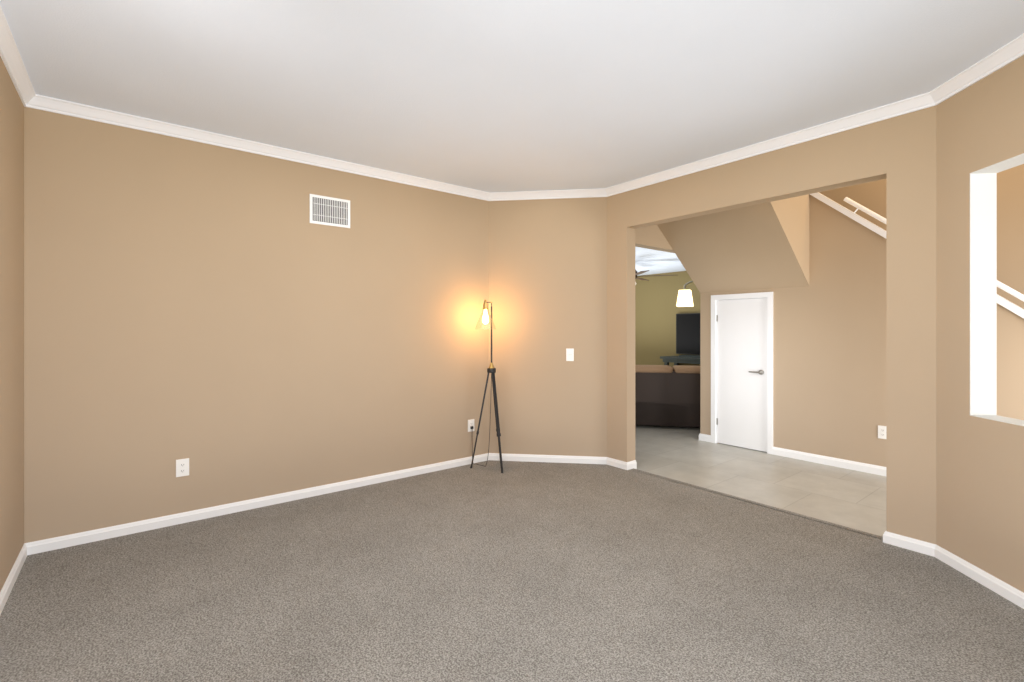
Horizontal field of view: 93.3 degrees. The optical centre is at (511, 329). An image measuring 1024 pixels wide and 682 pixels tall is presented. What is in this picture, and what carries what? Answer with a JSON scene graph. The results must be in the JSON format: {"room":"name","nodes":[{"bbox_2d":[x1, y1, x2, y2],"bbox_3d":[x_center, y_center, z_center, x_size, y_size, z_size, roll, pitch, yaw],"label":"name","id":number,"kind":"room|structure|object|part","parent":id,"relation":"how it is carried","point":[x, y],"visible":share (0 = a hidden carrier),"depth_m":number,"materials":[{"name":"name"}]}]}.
{"room":"living room","nodes":[
{"label":"living room","id":0,"kind":"room"},
{"bbox_2d":[0,56,23,591],"bbox_3d":[-1.440,-0.122,0.932,0.130,2.925,5.041,0,0,-38],"label":"wall","id":1,"kind":"structure","parent":0,"point":[11,324],"depth_m":2.54,"materials":[{"name":"paint"}]},
{"bbox_2d":[0,542,31,614],"bbox_3d":[-1.383,1.299,0.978,0.015,0.082,4.781,0,0,-38],"label":"baseboard","id":2,"kind":"structure","parent":1,"relation":"attached to","point":[26,550],"depth_m":2.53,"materials":[{"name":"white wood"}]},
{"bbox_2d":[24,107,488,542],"bbox_3d":[-1.627,-0.122,3.918,3.548,2.925,0.130,0,0,-38],"label":"wall","id":3,"kind":"structure","parent":0,"point":[233,325],"depth_m":3.48,"materials":[{"name":"paint"}]},
{"bbox_2d":[176,458,188,476],"bbox_3d":[-2.266,0.948,3.323,0.075,0.118,0.008,0,0,-38],"label":"electrical outlet","id":4,"kind":"object","parent":3,"relation":"attached to","point":[182,467],"visible":1,"depth_m":3.32,"materials":[{"name":"white plastic"}]},
{"bbox_2d":[32,453,487,553],"bbox_3d":[-1.540,1.299,3.894,3.333,0.082,0.015,0,0,-38],"label":"baseboard","id":5,"kind":"structure","parent":3,"relation":"attached to","point":[40,546],"depth_m":3.49,"materials":[{"name":"white wood"}]},
{"bbox_2d":[310,194,349,227],"bbox_3d":[-1.482,-0.967,3.943,0.325,0.232,0.011,0,0,-38],"label":"air vent","id":6,"kind":"object","parent":3,"relation":"in","point":[329,211],"visible":1,"depth_m":3.94,"materials":[{"name":"white metal"}]},
{"bbox_2d":[468,419,473,431],"bbox_3d":[-0.405,0.950,4.798,0.075,0.118,0.008,0,0,-38],"label":"electrical outlet","id":7,"kind":"object","parent":3,"relation":"attached to","point":[471,422],"visible":0.75,"depth_m":4.79,"materials":[{"name":"white plastic"}]},
{"bbox_2d":[0,460,1023,681],"bbox_3d":[0.270,1.344,2.289,4.316,0.032,4.861,0,0,-38],"label":"floor","id":8,"kind":"structure","parent":0,"point":[519,571],"depth_m":2.40,"materials":[{"name":"grey carpet"}]},
{"bbox_2d":[470,300,502,472],"bbox_3d":[-0.201,0.525,4.670,0.362,1.633,0.449,0,0,-38],"label":"floor lamp","id":9,"kind":"object","parent":8,"relation":"on","point":[485,320],"visible":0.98,"depth_m":4.63,"materials":[{"name":"black metal"}]},
{"bbox_3d":[-0.303,0.871,4.720,0.086,0.918,0.244,0,0,-38],"label":"cord","id":10,"kind":"part","parent":9,"relation":"part of","materials":[{"name":"black plastic"}]},
{"bbox_3d":[-0.255,-0.102,4.651,0.202,0.197,0.202,0,0,-38],"label":"lamp shade","id":11,"kind":"part","parent":9,"relation":"part of","materials":[{"name":"clear glass"}]},
{"bbox_2d":[0,0,1023,192],"bbox_3d":[0.253,-1.485,2.275,4.291,0.200,4.881,0,0,-38],"label":"ceiling","id":12,"kind":"structure","parent":0,"point":[491,96],"depth_m":2.58,"materials":[{"name":"paint"}]},
{"bbox_2d":[489,197,606,456],"bbox_3d":[0.358,-0.122,4.923,1.297,2.925,0.130,0,0,7],"label":"wall","id":13,"kind":"structure","parent":0,"point":[548,278],"depth_m":4.86,"materials":[{"name":"paint"}]},
{"bbox_2d":[488,453,631,469],"bbox_3d":[0.438,1.299,4.743,0.834,0.082,1.082,0,0,-38],"label":"baseboard","id":14,"kind":"structure","parent":13,"relation":"attached to","point":[491,456],"depth_m":4.83,"materials":[{"name":"white wood"}]},
{"bbox_2d":[566,348,573,360],"bbox_3d":[0.579,0.249,4.823,0.075,0.125,0.009,0,0,7],"label":"switch plate","id":15,"kind":"object","parent":13,"relation":"attached to","point":[569,354],"visible":1,"depth_m":4.82,"materials":[{"name":"white plastic"}]},
{"bbox_2d":[635,225,674,252],"bbox_3d":[1.624,-2.485,5.417,1.600,3.150,0.120,0,0,-38],"label":"wall","id":16,"kind":"structure","parent":0,"point":[651,237],"depth_m":5.27,"materials":[{"name":"paint"}]},
{"bbox_2d":[635,247,685,275],"bbox_3d":[1.092,-1.175,8.339,4.399,0.150,5.120,0,0,-38],"label":"ceiling","id":17,"kind":"structure","parent":0,"point":[652,261],"depth_m":7.89,"materials":[{"name":"paint"}]},
{"bbox_2d":[635,269,671,284],"bbox_3d":[1.883,-0.895,7.806,1.390,0.410,1.322,0,0,-38],"label":"ceiling fan","id":18,"kind":"object","parent":17,"relation":"hanging from","point":[637,273],"visible":0.19,"depth_m":7.60,"materials":[{"name":"brown metal"}]},
{"bbox_2d":[635,271,699,366],"bbox_3d":[2.843,0.120,9.574,0.120,2.440,5.360,0,0,-38],"label":"wall","id":19,"kind":"structure","parent":0,"point":[657,309],"depth_m":9.45,"materials":[{"name":"green paint"}]},
{"bbox_2d":[676,313,699,354],"bbox_3d":[3.520,0.073,8.565,0.073,0.751,1.337,0,0,-38],"label":"screen","id":20,"kind":"object","parent":19,"relation":"attached to","point":[687,333],"visible":0.36,"depth_m":8.86,"materials":[{"name":"black"}]},
{"bbox_2d":[657,205,795,292],"bbox_3d":[2.044,-1.194,4.984,1.722,1.690,1.080,0,0,-38],"label":"ceiling","id":21,"kind":"structure","parent":0,"point":[737,249],"depth_m":5.11,"materials":[{"name":"paint"}]},
{"bbox_2d":[635,425,885,536],"bbox_3d":[2.542,1.351,5.673,8.400,0.021,11.100,0,0,-38],"label":"floor","id":22,"kind":"structure","parent":0,"point":[853,499],"depth_m":4.41,"materials":[{"name":"beige tile"}]},
{"bbox_2d":[635,365,699,426],"bbox_3d":[1.725,0.917,7.047,2.240,0.845,0.980,0,0,11],"label":"sofa","id":23,"kind":"object","parent":22,"relation":"on","point":[666,395],"visible":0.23,"depth_m":6.50,"materials":[{"name":"brown leather"}]},
{"bbox_2d":[660,355,699,364],"bbox_3d":[3.369,0.897,8.444,0.440,0.885,1.517,0,0,-38],"label":"console table","id":24,"kind":"object","parent":22,"relation":"on","point":[689,359],"visible":0.27,"depth_m":8.58,"materials":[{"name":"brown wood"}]},
{"bbox_2d":[676,281,693,306],"bbox_3d":[2.800,0.313,6.874,0.956,2.053,0.300,0,0,2],"label":"lamp","id":25,"kind":"object","parent":22,"relation":"on","point":[684,299],"visible":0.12,"depth_m":6.80,"materials":[{"name":"white fabric"}]},
{"bbox_3d":[2.462,-0.450,6.872,0.279,0.230,0.279,0,0,-38],"label":"lamp shade","id":26,"kind":"part","parent":25,"relation":"part of","materials":[{"name":"white fabric"}]},
{"bbox_2d":[607,106,935,543],"bbox_3d":[1.764,-1.360,3.847,0.130,5.400,2.592,0,0,-38],"label":"wall","id":27,"kind":"structure","parent":0,"point":[898,153],"depth_m":3.01,"materials":[{"name":"paint"}]},
{"bbox_2d":[757,194,808,286],"bbox_3d":[2.416,-2.205,4.514,1.722,3.711,0.120,0,0,-38],"label":"wall","id":28,"kind":"structure","parent":0,"point":[787,221],"depth_m":4.72,"materials":[{"name":"paint"}]},
{"bbox_2d":[700,194,1023,466],"bbox_3d":[3.380,-0.030,4.588,0.120,2.740,3.360,0,0,-38],"label":"wall","id":29,"kind":"structure","parent":0,"point":[847,335],"depth_m":4.74,"materials":[{"name":"paint"}]},
{"bbox_2d":[716,298,766,451],"bbox_3d":[2.594,0.492,5.479,0.094,1.680,0.582,0,0,-38],"label":"closet door","id":30,"kind":"structure","parent":29,"relation":"in","point":[741,419],"depth_m":5.47,"materials":[{"name":"white painted wood"},{"name":"nickel handle"}]},
{"bbox_2d":[711,292,772,453],"bbox_3d":[2.637,0.465,5.512,0.137,1.750,0.704,0,0,-38],"label":"door frame","id":31,"kind":"structure","parent":29,"relation":"attached to","point":[767,295],"depth_m":5.38,"materials":[{"name":"white wood"}]},
{"bbox_2d":[699,433,885,475],"bbox_3d":[3.518,1.299,4.708,0.515,0.082,3.375,0,0,-38],"label":"baseboard","id":32,"kind":"structure","parent":29,"relation":"attached to","point":[846,464],"depth_m":4.79,"materials":[{"name":"white wood"}]},
{"bbox_2d":[878,425,885,438],"bbox_3d":[3.412,0.943,4.444,0.008,0.118,0.075,0,0,-38],"label":"outlet","id":33,"kind":"object","parent":29,"relation":"attached to","point":[881,432],"visible":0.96,"depth_m":4.45,"materials":[{"name":"white plastic"}]},
{"bbox_2d":[810,192,1023,317],"bbox_3d":[3.758,-0.481,4.112,0.164,1.896,2.193,0,0,-38],"label":"trim","id":34,"kind":"structure","parent":29,"relation":"on","point":[1010,306],"depth_m":4.53,"materials":[{"name":"white wood"}]},
{"bbox_2d":[843,197,1023,301],"bbox_3d":[3.877,-0.437,3.961,0.042,1.726,1.997,0,0,-38],"label":"handrail","id":35,"kind":"object","parent":34,"relation":"on","point":[1011,291],"depth_m":4.50,"materials":[{"name":"white wood"}]},
{"bbox_2d":[819,164,1023,308],"bbox_3d":[4.987,-1.360,4.332,0.120,5.400,5.760,0,0,-38],"label":"wall","id":36,"kind":"structure","parent":0,"point":[871,196],"depth_m":4.60,"materials":[{"name":"paint"}]},
{"bbox_2d":[936,55,1023,592],"bbox_3d":[2.482,-1.360,1.850,0.130,5.400,2.058,0,0,4],"label":"wall","id":37,"kind":"structure","parent":0,"point":[979,476],"depth_m":2.62,"materials":[{"name":"paint"}]},
{"bbox_2d":[0,5,1023,200],"bbox_3d":[0.253,-1.350,2.275,4.191,0.070,4.781,0,0,-38],"label":"crown molding","id":38,"kind":"structure","parent":37,"relation":"attached to","point":[986,66],"depth_m":3.28,"materials":[{"name":"white wood"}]},
{"bbox_2d":[883,531,1023,608],"bbox_3d":[2.323,1.299,1.970,1.324,0.082,1.650,0,0,-38],"label":"baseboard","id":39,"kind":"structure","parent":37,"relation":"attached to","point":[1012,594],"depth_m":2.65,"materials":[{"name":"white wood"}]},
{"bbox_2d":[970,153,1023,425],"bbox_3d":[2.491,-0.192,1.978,0.132,1.307,1.250,0,0,4],"label":"trim","id":40,"kind":"structure","parent":37,"relation":"attached to","point":[983,292],"depth_m":2.60,"materials":[{"name":"paint"}]}
]}

